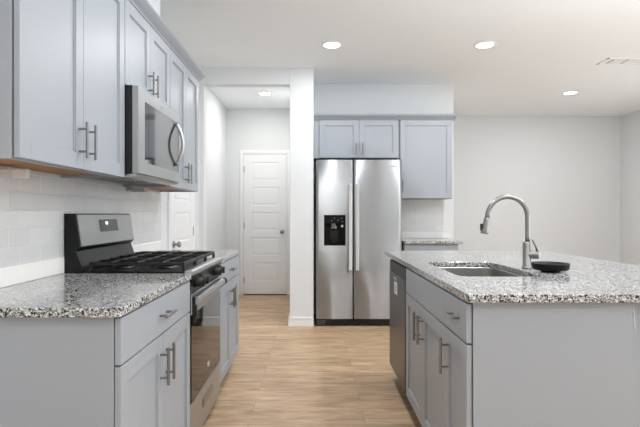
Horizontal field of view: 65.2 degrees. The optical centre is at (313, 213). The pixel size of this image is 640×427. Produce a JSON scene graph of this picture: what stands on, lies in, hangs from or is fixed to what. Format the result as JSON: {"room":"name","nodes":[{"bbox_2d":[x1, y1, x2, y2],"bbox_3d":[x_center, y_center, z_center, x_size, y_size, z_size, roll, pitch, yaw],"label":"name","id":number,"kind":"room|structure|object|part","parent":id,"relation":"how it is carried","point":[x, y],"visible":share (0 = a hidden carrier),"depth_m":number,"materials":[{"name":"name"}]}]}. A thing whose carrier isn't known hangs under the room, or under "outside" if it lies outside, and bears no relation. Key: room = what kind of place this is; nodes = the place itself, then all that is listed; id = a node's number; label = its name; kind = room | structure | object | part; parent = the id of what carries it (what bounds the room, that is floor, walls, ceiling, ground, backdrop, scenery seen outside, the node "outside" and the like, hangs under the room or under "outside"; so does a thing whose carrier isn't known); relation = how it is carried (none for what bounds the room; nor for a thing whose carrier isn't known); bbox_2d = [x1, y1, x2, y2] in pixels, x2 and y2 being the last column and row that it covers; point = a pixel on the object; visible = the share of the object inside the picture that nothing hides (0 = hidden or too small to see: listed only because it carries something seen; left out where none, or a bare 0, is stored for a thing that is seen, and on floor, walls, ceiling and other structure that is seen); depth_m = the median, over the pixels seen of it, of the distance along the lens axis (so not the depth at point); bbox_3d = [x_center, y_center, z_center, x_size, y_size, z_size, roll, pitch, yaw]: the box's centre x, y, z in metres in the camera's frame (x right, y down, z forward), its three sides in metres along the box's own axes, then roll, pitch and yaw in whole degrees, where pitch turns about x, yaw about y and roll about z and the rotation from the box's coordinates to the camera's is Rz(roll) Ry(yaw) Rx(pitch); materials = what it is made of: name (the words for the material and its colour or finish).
{"room":"kitchen","nodes":[
{"label":"kitchen","id":0,"kind":"room"},
{"bbox_2d":[148,0,159,15],"bbox_3d":[-1.096,-1.301,2.795,0.242,0.498,0.750,0,0,0],"label":"wall","id":1,"kind":"structure","parent":0,"point":[155,4],"depth_m":3.10,"materials":[{"name":"white paint"}]},
{"bbox_2d":[161,82,198,249],"bbox_3d":[-1.277,-0.180,1.150,0.120,2.740,8.300,0,0,0],"label":"wall","id":2,"kind":"structure","parent":0,"point":[164,195],"depth_m":4.15,"materials":[{"name":"white paint"}]},
{"bbox_2d":[0,0,124,177],"bbox_3d":[-1.038,-0.611,1.968,0.337,0.878,0.860,0,0,0],"label":"upper cabinet","id":3,"kind":"object","parent":2,"relation":"attached to","point":[62,62],"visible":1,"depth_m":1.85,"materials":[{"name":"grey paint"}]},
{"bbox_2d":[0,169,29,177],"bbox_3d":[-1.141,-0.153,1.905,0.127,0.036,0.051,0,0,0],"label":"junction box","id":4,"kind":"object","parent":3,"relation":"attached to","point":[15,173],"visible":1,"depth_m":1.88,"materials":[{"name":"white paint"}]},
{"bbox_3d":[-0.916,-0.611,1.754,0.019,0.871,0.426,0,0,0],"label":"door","id":5,"kind":"part","parent":3,"relation":"part of","materials":[{"name":"grey paint"}]},
{"bbox_3d":[-0.888,-0.285,1.930,0.038,0.140,0.012,0,0,0],"label":"handle","id":6,"kind":"part","parent":3,"relation":"part of","materials":[{"name":"silver metal"}]},
{"bbox_3d":[-0.888,-0.285,2.006,0.038,0.140,0.012,0,0,0],"label":"handle","id":7,"kind":"part","parent":3,"relation":"part of","materials":[{"name":"silver metal"}]},
{"bbox_3d":[-0.916,-0.611,2.182,0.019,0.871,0.426,0,0,0],"label":"door","id":8,"kind":"part","parent":3,"relation":"part of","materials":[{"name":"grey paint"}]},
{"bbox_2d":[0,166,160,268],"bbox_3d":[-1.212,0.000,2.125,0.010,0.420,3.650,0,0,0],"label":"tiled wall","id":9,"kind":"structure","parent":2,"relation":"attached to","point":[33,209],"depth_m":2.31,"materials":[{"name":"white tile"}]},
{"bbox_2d":[0,241,161,287],"bbox_3d":[-1.210,0.247,2.125,0.014,0.075,3.650,0,0,0],"label":"trim","id":10,"kind":"structure","parent":2,"relation":"attached to","point":[13,275],"depth_m":2.17,"materials":[{"name":"white tile"}]},
{"bbox_2d":[125,0,169,107],"bbox_3d":[-1.038,-0.837,2.775,0.337,0.427,0.750,0,0,0],"label":"upper cabinet","id":11,"kind":"object","parent":2,"relation":"attached to","point":[147,56],"visible":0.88,"depth_m":2.71,"materials":[{"name":"grey paint"}]},
{"bbox_3d":[-0.916,-0.836,2.588,0.019,0.420,0.370,0,0,0],"label":"door","id":12,"kind":"part","parent":11,"relation":"part of","materials":[{"name":"grey paint"}]},
{"bbox_2d":[92,85,184,185],"bbox_3d":[-0.997,-0.399,2.775,0.414,0.442,0.744,0,0,0],"label":"microwave","id":13,"kind":"object","parent":11,"relation":"attached to","point":[153,132],"visible":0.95,"depth_m":2.62,"materials":[{"name":"silver metal"}]},
{"bbox_3d":[-0.859,-0.408,2.775,0.028,0.420,0.742,0,0,0],"label":"door","id":14,"kind":"part","parent":13,"relation":"part of","materials":[{"name":"silver metal"}]},
{"bbox_3d":[-0.821,-0.425,3.060,0.061,0.270,0.022,0,0,0],"label":"handle","id":15,"kind":"part","parent":13,"relation":"part of","materials":[{"name":"silver metal"}]},
{"bbox_3d":[-0.888,-0.715,2.737,0.038,0.125,0.012,0,0,0],"label":"handle","id":16,"kind":"part","parent":11,"relation":"part of","materials":[{"name":"silver metal"}]},
{"bbox_3d":[-0.888,-0.715,2.813,0.038,0.125,0.012,0,0,0],"label":"handle","id":17,"kind":"part","parent":11,"relation":"part of","materials":[{"name":"silver metal"}]},
{"bbox_3d":[-0.916,-0.836,2.962,0.019,0.420,0.370,0,0,0],"label":"door","id":18,"kind":"part","parent":11,"relation":"part of","materials":[{"name":"grey paint"}]},
{"bbox_2d":[123,49,197,191],"bbox_3d":[-1.038,-0.611,3.539,0.337,0.878,0.772,0,0,0],"label":"upper cabinet","id":19,"kind":"object","parent":2,"relation":"attached to","point":[183,84],"visible":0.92,"depth_m":3.56,"materials":[{"name":"grey paint"}]},
{"bbox_2d":[127,187,147,191],"bbox_3d":[-1.143,-0.156,3.240,0.115,0.028,0.080,0,0,0],"label":"junction box","id":20,"kind":"object","parent":19,"relation":"attached to","point":[132,189],"visible":1,"depth_m":3.20,"materials":[{"name":"grey"}]},
{"bbox_2d":[129,0,205,81],"bbox_3d":[-1.037,-1.077,2.737,0.356,0.051,2.475,0,0,0],"label":"crown molding","id":21,"kind":"structure","parent":19,"relation":"attached to","point":[143,7],"depth_m":3.00,"materials":[{"name":"grey paint"}]},
{"bbox_3d":[-0.916,-0.611,3.347,0.019,0.871,0.382,0,0,0],"label":"door","id":22,"kind":"part","parent":19,"relation":"part of","materials":[{"name":"grey paint"}]},
{"bbox_3d":[-0.888,-0.285,3.501,0.038,0.140,0.012,0,0,0],"label":"handle","id":23,"kind":"part","parent":19,"relation":"part of","materials":[{"name":"silver metal"}]},
{"bbox_3d":[-0.888,-0.285,3.577,0.038,0.140,0.012,0,0,0],"label":"handle","id":24,"kind":"part","parent":19,"relation":"part of","materials":[{"name":"silver metal"}]},
{"bbox_3d":[-0.916,-0.611,3.731,0.019,0.871,0.382,0,0,0],"label":"door","id":25,"kind":"part","parent":19,"relation":"part of","materials":[{"name":"grey paint"}]},
{"bbox_2d":[168,192,194,249],"bbox_3d":[-1.206,0.134,4.605,0.019,2.113,0.892,0,0,0],"label":"trim","id":26,"kind":"structure","parent":2,"relation":"attached to","point":[169,193],"depth_m":4.17,"materials":[{"name":"white paint"}]},
{"bbox_2d":[172,192,193,249],"bbox_3d":[-1.188,0.159,4.609,0.095,2.038,0.778,0,0,0],"label":"door","id":27,"kind":"structure","parent":2,"relation":"in","point":[182,202],"depth_m":4.60,"materials":[{"name":"white paint"}]},
{"bbox_3d":[-1.173,0.260,4.290,0.065,0.060,0.060,0,0,0],"label":"knob","id":28,"kind":"part","parent":27,"relation":"part of","materials":[{"name":"silver metal"}]},
{"bbox_2d":[206,87,226,249],"bbox_3d":[-1.343,-0.180,6.390,0.115,2.740,1.940,0,0,0],"label":"wall","id":29,"kind":"structure","parent":0,"point":[216,112],"depth_m":6.59,"materials":[{"name":"white paint"}]},
{"bbox_2d":[199,68,289,249],"bbox_3d":[-0.812,-0.180,5.360,1.110,2.740,0.120,0,0,0],"label":"wall header","id":30,"kind":"structure","parent":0,"point":[215,77],"depth_m":5.30,"materials":[{"name":"white paint"}]},
{"bbox_2d":[227,109,289,294],"bbox_3d":[-0.703,-0.180,7.420,1.395,2.740,0.120,0,0,0],"label":"wall","id":31,"kind":"structure","parent":0,"point":[247,129],"depth_m":7.36,"materials":[{"name":"white paint"}]},
{"bbox_2d":[243,154,286,293],"bbox_3d":[-0.722,0.150,7.332,0.638,2.051,0.095,0,0,0],"label":"door","id":32,"kind":"structure","parent":31,"relation":"in","point":[265,175],"depth_m":7.35,"materials":[{"name":"white paint"}]},
{"bbox_2d":[240,150,289,294],"bbox_3d":[-0.718,0.126,7.349,0.752,2.128,0.019,0,0,0],"label":"trim","id":33,"kind":"structure","parent":31,"relation":"attached to","point":[242,152],"depth_m":7.34,"materials":[{"name":"white paint"}]},
{"bbox_2d":[244,294,286,294],"bbox_3d":[-0.718,1.185,7.348,0.630,0.010,0.027,0,0,0],"label":"trim","id":34,"kind":"structure","parent":31,"relation":"attached to","point":[244,294],"depth_m":7.33,"materials":[{"name":"grey"}]},
{"bbox_2d":[290,68,313,318],"bbox_3d":[-0.131,-0.180,6.330,0.252,2.740,2.060,0,0,0],"label":"wall pier","id":35,"kind":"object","parent":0,"point":[301,79],"visible":1,"depth_m":5.30,"materials":[{"name":"white paint"}]},
{"bbox_2d":[288,312,313,326],"bbox_3d":[-0.139,1.140,6.315,0.267,0.100,2.060,0,0,0],"label":"baseboard","id":36,"kind":"object","parent":35,"relation":"attached to","point":[292,321],"visible":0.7,"depth_m":5.28,"materials":[{"name":"white paint"}]},
{"bbox_2d":[202,295,421,426],"bbox_3d":[1.725,1.240,2.460,6.650,0.100,11.320,0,0,0],"label":"floor","id":37,"kind":"structure","parent":0,"point":[280,375],"depth_m":3.66,"materials":[{"name":"brown wood"}]},
{"bbox_2d":[0,281,189,426],"bbox_3d":[-0.886,0.753,1.971,0.658,0.874,0.862,0,0,0],"label":"base cabinet","id":38,"kind":"object","parent":37,"relation":"on","point":[132,369],"visible":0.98,"depth_m":1.54,"materials":[{"name":"grey paint"}]},
{"bbox_3d":[-0.916,0.753,1.550,0.598,0.874,0.020,0,0,0],"label":"panel","id":39,"kind":"part","parent":38,"relation":"part of","materials":[{"name":"grey paint"}]},
{"bbox_2d":[0,273,190,317],"bbox_3d":[-0.902,0.300,1.960,0.628,0.030,0.888,0,0,0],"label":"countertop","id":40,"kind":"structure","parent":38,"relation":"on","point":[64,295],"depth_m":1.79,"materials":[{"name":"stone"}]},
{"bbox_3d":[-0.605,0.777,1.756,0.019,0.609,0.430,0,0,0],"label":"door","id":41,"kind":"part","parent":38,"relation":"part of","materials":[{"name":"grey paint"}]},
{"bbox_3d":[-0.605,0.395,1.970,0.019,0.145,0.859,0,0,0],"label":"drawer","id":42,"kind":"part","parent":38,"relation":"part of","materials":[{"name":"grey paint"}]},
{"bbox_3d":[-0.576,0.590,1.935,0.038,0.145,0.012,0,0,0],"label":"handle","id":43,"kind":"part","parent":38,"relation":"part of","materials":[{"name":"silver metal"}]},
{"bbox_3d":[-0.576,0.393,1.972,0.038,0.012,0.135,0,0,0],"label":"handle","id":44,"kind":"part","parent":38,"relation":"part of","materials":[{"name":"silver metal"}]},
{"bbox_3d":[-0.576,0.590,2.010,0.038,0.145,0.012,0,0,0],"label":"handle","id":45,"kind":"part","parent":38,"relation":"part of","materials":[{"name":"silver metal"}]},
{"bbox_3d":[-0.605,0.777,2.187,0.019,0.609,0.426,0,0,0],"label":"door","id":46,"kind":"part","parent":38,"relation":"part of","materials":[{"name":"grey paint"}]},
{"bbox_2d":[64,214,226,426],"bbox_3d":[-0.874,0.594,2.785,0.660,1.192,0.752,0,0,0],"label":"gas range","id":47,"kind":"object","parent":37,"relation":"on","point":[93,243],"visible":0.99,"depth_m":2.62,"materials":[{"name":"silver metal"}]},
{"bbox_3d":[-1.137,0.081,2.774,0.026,0.154,0.706,0,0,0],"label":"steel panel","id":48,"kind":"part","parent":47,"relation":"part of","materials":[{"name":"silver metal"}]},
{"bbox_3d":[-0.980,0.273,2.600,0.104,0.012,0.104,0,0,0],"label":"burner","id":49,"kind":"part","parent":47,"relation":"part of","materials":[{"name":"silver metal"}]},
{"bbox_2d":[83,257,222,275],"bbox_3d":[-0.849,0.284,2.785,0.542,0.025,0.752,0,0,0],"label":"cooktop","id":50,"kind":"object","parent":47,"relation":"in","point":[201,266],"depth_m":2.55,"materials":[{"name":"black metal"}]},
{"bbox_3d":[-0.760,0.273,2.600,0.104,0.012,0.104,0,0,0],"label":"burner","id":51,"kind":"part","parent":47,"relation":"part of","materials":[{"name":"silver metal"}]},
{"bbox_3d":[-0.571,0.339,2.500,0.046,0.057,0.056,0,0,0],"label":"knob","id":52,"kind":"part","parent":47,"relation":"part of","materials":[{"name":"black plastic"}]},
{"bbox_3d":[-0.571,0.339,2.605,0.046,0.057,0.056,0,0,0],"label":"knob","id":53,"kind":"part","parent":47,"relation":"part of","materials":[{"name":"black plastic"}]},
{"bbox_3d":[-0.605,0.652,2.785,0.030,0.525,0.746,0,0,0],"label":"oven door","id":54,"kind":"part","parent":47,"relation":"part of","materials":[{"name":"silver metal"}]},
{"bbox_3d":[-0.607,1.027,2.785,0.026,0.202,0.746,0,0,0],"label":"drawer","id":55,"kind":"part","parent":47,"relation":"part of","materials":[{"name":"silver metal"}]},
{"bbox_3d":[-0.612,0.341,2.785,0.056,0.086,0.748,0,0,0],"label":"control panel","id":56,"kind":"part","parent":47,"relation":"part of","materials":[{"name":"silver metal"}]},
{"bbox_3d":[-0.591,1.008,2.785,0.006,0.047,0.240,0,0,0],"label":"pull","id":57,"kind":"part","parent":47,"relation":"part of","materials":[{"name":"silver metal"}]},
{"bbox_3d":[-0.562,0.421,2.768,0.024,0.041,0.695,0,0,0],"label":"handle","id":58,"kind":"part","parent":47,"relation":"part of","materials":[{"name":"silver metal"}]},
{"bbox_3d":[-0.571,0.339,2.965,0.046,0.057,0.056,0,0,0],"label":"knob","id":59,"kind":"part","parent":47,"relation":"part of","materials":[{"name":"black plastic"}]},
{"bbox_3d":[-0.571,0.339,3.070,0.046,0.057,0.056,0,0,0],"label":"knob","id":60,"kind":"part","parent":47,"relation":"part of","materials":[{"name":"black plastic"}]},
{"bbox_2d":[218,255,238,383],"bbox_3d":[-0.886,0.753,3.560,0.658,0.874,0.780,0,0,0],"label":"base cabinet","id":61,"kind":"object","parent":37,"relation":"on","point":[229,292],"visible":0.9,"depth_m":3.52,"materials":[{"name":"grey paint"}]},
{"bbox_2d":[160,250,239,262],"bbox_3d":[-0.902,0.300,3.571,0.628,0.030,0.807,0,0,0],"label":"countertop","id":62,"kind":"structure","parent":61,"relation":"on","point":[226,255],"depth_m":3.70,"materials":[{"name":"stone"}]},
{"bbox_3d":[-0.605,0.777,3.365,0.019,0.609,0.386,0,0,0],"label":"door","id":63,"kind":"part","parent":61,"relation":"part of","materials":[{"name":"grey paint"}]},
{"bbox_3d":[-0.605,0.395,3.559,0.019,0.145,0.775,0,0,0],"label":"drawer","id":64,"kind":"part","parent":61,"relation":"part of","materials":[{"name":"grey paint"}]},
{"bbox_3d":[-0.576,0.590,3.522,0.038,0.145,0.012,0,0,0],"label":"handle","id":65,"kind":"part","parent":61,"relation":"part of","materials":[{"name":"silver metal"}]},
{"bbox_3d":[-0.576,0.590,3.597,0.038,0.145,0.012,0,0,0],"label":"handle","id":66,"kind":"part","parent":61,"relation":"part of","materials":[{"name":"silver metal"}]},
{"bbox_3d":[-0.605,0.777,3.754,0.019,0.609,0.386,0,0,0],"label":"door","id":67,"kind":"part","parent":61,"relation":"part of","materials":[{"name":"grey paint"}]},
{"bbox_2d":[316,160,401,325],"bbox_3d":[0.476,0.309,5.571,0.905,1.762,0.698,0,0,0],"label":"refrigerator","id":68,"kind":"object","parent":37,"relation":"on","point":[359,202],"visible":0.92,"depth_m":5.28,"materials":[{"name":"silver metal"}]},
{"bbox_3d":[0.208,0.128,5.300,0.063,0.055,0.056,0,0,0],"label":"spout","id":69,"kind":"part","parent":68,"relation":"part of","materials":[{"name":"silver metal"}]},
{"bbox_3d":[0.218,0.268,5.305,0.390,1.679,0.060,0,0,0],"label":"freezer door","id":70,"kind":"part","parent":68,"relation":"part of","materials":[{"name":"silver metal"}]},
{"bbox_3d":[0.380,0.138,5.252,0.036,0.905,0.059,0,0,0],"label":"handle","id":71,"kind":"part","parent":68,"relation":"part of","materials":[{"name":"silver metal"}]},
{"bbox_3d":[0.454,0.138,5.252,0.036,0.905,0.059,0,0,0],"label":"handle","id":72,"kind":"part","parent":68,"relation":"part of","materials":[{"name":"silver metal"}]},
{"bbox_3d":[0.674,0.268,5.305,0.508,1.679,0.060,0,0,0],"label":"fridge door","id":73,"kind":"part","parent":68,"relation":"part of","materials":[{"name":"silver metal"}]},
{"bbox_2d":[402,243,457,250],"bbox_3d":[1.248,0.753,5.613,0.585,0.874,0.670,0,0,0],"label":"base cabinet","id":74,"kind":"object","parent":37,"relation":"on","point":[405,247],"visible":0.08,"depth_m":5.32,"materials":[{"name":"grey paint"}]},
{"bbox_2d":[402,238,462,243],"bbox_3d":[1.258,0.300,5.612,0.627,0.030,0.673,0,0,0],"label":"countertop","id":75,"kind":"structure","parent":74,"relation":"on","point":[404,240],"depth_m":5.28,"materials":[{"name":"stone"}]},
{"bbox_2d":[406,268,639,426],"bbox_3d":[0.881,0.753,2.720,0.741,0.874,1.850,0,0,0],"label":"kitchen island","id":76,"kind":"object","parent":37,"relation":"on","point":[468,364],"visible":0.94,"depth_m":1.79,"materials":[{"name":"grey paint"}]},
{"bbox_2d":[390,259,406,392],"bbox_3d":[0.836,0.754,3.309,0.588,0.871,0.622,0,0,0],"label":"dishwasher","id":77,"kind":"object","parent":76,"relation":"in","point":[398,292],"visible":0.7,"depth_m":3.23,"materials":[{"name":"silver metal"}]},
{"bbox_3d":[0.560,0.732,3.000,0.026,0.656,0.003,0,0,0],"label":"trim","id":78,"kind":"part","parent":77,"relation":"part of","materials":[{"name":"silver metal"}]},
{"bbox_3d":[0.558,0.777,2.764,0.019,0.609,0.441,0,0,0],"label":"door","id":79,"kind":"part","parent":76,"relation":"part of","materials":[{"name":"grey paint"}]},
{"bbox_3d":[0.530,0.580,2.588,0.038,0.145,0.012,0,0,0],"label":"handle","id":80,"kind":"part","parent":76,"relation":"part of","materials":[{"name":"silver metal"}]},
{"bbox_3d":[0.530,0.580,2.498,0.038,0.145,0.012,0,0,0],"label":"handle","id":81,"kind":"part","parent":76,"relation":"part of","materials":[{"name":"silver metal"}]},
{"bbox_3d":[0.558,0.396,2.542,0.019,0.143,0.886,0,0,0],"label":"false drawer","id":82,"kind":"part","parent":76,"relation":"part of","materials":[{"name":"grey paint"}]},
{"bbox_3d":[0.558,0.777,2.321,0.019,0.609,0.440,0,0,0],"label":"door","id":83,"kind":"part","parent":76,"relation":"part of","materials":[{"name":"grey paint"}]},
{"bbox_3d":[0.530,0.580,2.045,0.038,0.145,0.012,0,0,0],"label":"handle","id":84,"kind":"part","parent":76,"relation":"part of","materials":[{"name":"silver metal"}]},
{"bbox_3d":[0.530,0.393,1.935,0.038,0.012,0.135,0,0,0],"label":"handle","id":85,"kind":"part","parent":76,"relation":"part of","materials":[{"name":"silver metal"}]},
{"bbox_3d":[0.558,0.396,1.949,0.019,0.143,0.298,0,0,0],"label":"drawer","id":86,"kind":"part","parent":76,"relation":"part of","materials":[{"name":"grey paint"}]},
{"bbox_3d":[0.558,0.777,1.949,0.019,0.609,0.298,0,0,0],"label":"door","id":87,"kind":"part","parent":76,"relation":"part of","materials":[{"name":"grey paint"}]},
{"bbox_2d":[384,251,639,302],"bbox_3d":[1.173,0.300,2.835,1.254,0.030,2.130,0,0,0],"label":"island countertop","id":88,"kind":"structure","parent":76,"relation":"on","point":[588,280],"depth_m":2.24,"materials":[{"name":"stone"}]},
{"bbox_2d":[439,267,523,276],"bbox_3d":[0.860,0.420,2.623,0.410,0.209,0.705,0,0,0],"label":"sink","id":89,"kind":"object","parent":88,"relation":"in","point":[460,271],"visible":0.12,"depth_m":2.96,"materials":[{"name":"grey metal"}]},
{"bbox_2d":[480,195,540,268],"bbox_3d":[1.025,0.091,2.608,0.307,0.387,0.077,0,0,0],"label":"kitchen faucet","id":90,"kind":"object","parent":88,"relation":"on","point":[527,254],"visible":0.99,"depth_m":2.61,"materials":[{"name":"silver metal"}]},
{"bbox_3d":[1.147,0.181,2.597,0.048,0.105,0.046,0,0,38],"label":"lever","id":91,"kind":"part","parent":90,"relation":"part of","materials":[{"name":"silver metal"}]},
{"bbox_2d":[531,261,570,272],"bbox_3d":[1.170,0.264,2.475,0.178,0.043,0.178,0,0,0],"label":"round tray","id":92,"kind":"object","parent":88,"relation":"on","point":[543,266],"visible":1,"depth_m":2.43,"materials":[{"name":"black plastic"}]},
{"bbox_3d":[0.857,0.753,1.805,0.570,0.874,0.020,0,0,0],"label":"panel","id":93,"kind":"part","parent":76,"relation":"part of","materials":[{"name":"grey paint"}]},
{"bbox_3d":[1.198,0.753,2.724,0.109,0.874,1.842,0,0,0],"label":"panel","id":94,"kind":"part","parent":76,"relation":"part of","materials":[{"name":"grey paint"}]},
{"bbox_2d":[314,84,452,313],"bbox_3d":[0.828,-0.180,6.995,1.665,2.740,2.090,0,0,0],"label":"wall","id":95,"kind":"structure","parent":0,"point":[328,98],"depth_m":5.95,"materials":[{"name":"white paint"}]},
{"bbox_2d":[314,120,398,161],"bbox_3d":[0.475,-0.836,5.740,0.948,0.428,0.417,0,0,0],"label":"upper cabinet","id":96,"kind":"object","parent":95,"relation":"attached to","point":[333,139],"visible":0.99,"depth_m":5.58,"materials":[{"name":"grey paint"}]},
{"bbox_3d":[0.281,-0.837,5.580,0.440,0.419,0.019,0,0,0],"label":"door","id":97,"kind":"part","parent":96,"relation":"part of","materials":[{"name":"grey paint"}]},
{"bbox_3d":[0.723,-0.837,5.580,0.436,0.419,0.019,0,0,0],"label":"door","id":98,"kind":"part","parent":96,"relation":"part of","materials":[{"name":"grey paint"}]},
{"bbox_2d":[314,113,456,120],"bbox_3d":[0.787,-1.081,5.734,1.575,0.059,0.429,0,0,0],"label":"crown molding","id":99,"kind":"structure","parent":96,"relation":"attached to","point":[317,116],"depth_m":5.54,"materials":[{"name":"grey paint"}]},
{"bbox_2d":[402,200,443,231],"bbox_3d":[1.246,0.000,5.945,0.601,0.420,0.010,0,0,0],"label":"tiled wall","id":100,"kind":"structure","parent":95,"relation":"attached to","point":[417,215],"depth_m":5.94,"materials":[{"name":"white tile"}]},
{"bbox_2d":[397,120,451,199],"bbox_3d":[1.248,-0.611,5.736,0.594,0.878,0.407,0,0,0],"label":"upper cabinet","id":101,"kind":"object","parent":100,"relation":"attached to","point":[425,146],"visible":0.98,"depth_m":5.58,"materials":[{"name":"grey paint"}]},
{"bbox_2d":[402,232,448,237],"bbox_3d":[1.272,0.247,5.943,0.655,0.075,0.014,0,0,0],"label":"trim","id":102,"kind":"structure","parent":100,"relation":"attached to","point":[404,234],"depth_m":5.94,"materials":[{"name":"white"}]},
{"bbox_2d":[160,0,639,115],"bbox_3d":[1.725,-1.600,2.460,6.650,0.100,11.320,0,0,0],"label":"ceiling","id":103,"kind":"structure","parent":0,"point":[544,50],"depth_m":4.57,"materials":[{"name":"white paint"}]},
{"bbox_2d":[257,92,272,95],"bbox_3d":[-0.630,-1.548,6.430,0.196,0.009,0.196,0,0,0],"label":"recessed light","id":104,"kind":"object","parent":103,"relation":"in","point":[258,93],"visible":1,"depth_m":6.42,"materials":[{"name":"white plastic"}]},
{"bbox_2d":[321,41,342,48],"bbox_3d":[0.165,-1.548,4.586,0.196,0.009,0.196,0,0,0],"label":"recessed light","id":105,"kind":"object","parent":103,"relation":"in","point":[331,44],"visible":1,"depth_m":4.58,"materials":[{"name":"white paint"}]},
{"bbox_2d":[474,41,495,48],"bbox_3d":[1.568,-1.548,4.586,0.196,0.009,0.196,0,0,0],"label":"recessed light","id":106,"kind":"object","parent":103,"relation":"in","point":[487,44],"visible":1,"depth_m":4.58,"materials":[{"name":"white plastic"}]},
{"bbox_2d":[562,91,578,94],"bbox_3d":[3.280,-1.548,6.400,0.196,0.009,0.196,0,0,0],"label":"recessed light","id":107,"kind":"object","parent":103,"relation":"in","point":[568,92],"visible":1,"depth_m":6.40,"materials":[{"name":"white plastic"}]},
{"bbox_2d":[597,58,639,64],"bbox_3d":[3.125,-1.546,5.065,0.410,0.008,0.200,0,0,0],"label":"ceiling vent","id":108,"kind":"object","parent":103,"relation":"in","point":[609,61],"visible":1,"depth_m":5.06,"materials":[{"name":"white metal"}]},
{"bbox_2d":[453,116,619,261],"bbox_3d":[3.255,-0.180,7.980,3.190,2.740,0.120,0,0,0],"label":"wall","id":109,"kind":"structure","parent":0,"point":[565,170],"depth_m":7.92,"materials":[{"name":"white paint"}]},
{"bbox_2d":[620,110,639,265],"bbox_3d":[4.910,-0.180,2.460,0.120,2.740,10.920,0,0,0],"label":"wall","id":110,"kind":"structure","parent":0,"point":[630,122],"depth_m":7.66,"materials":[{"name":"white paint"}]}
]}

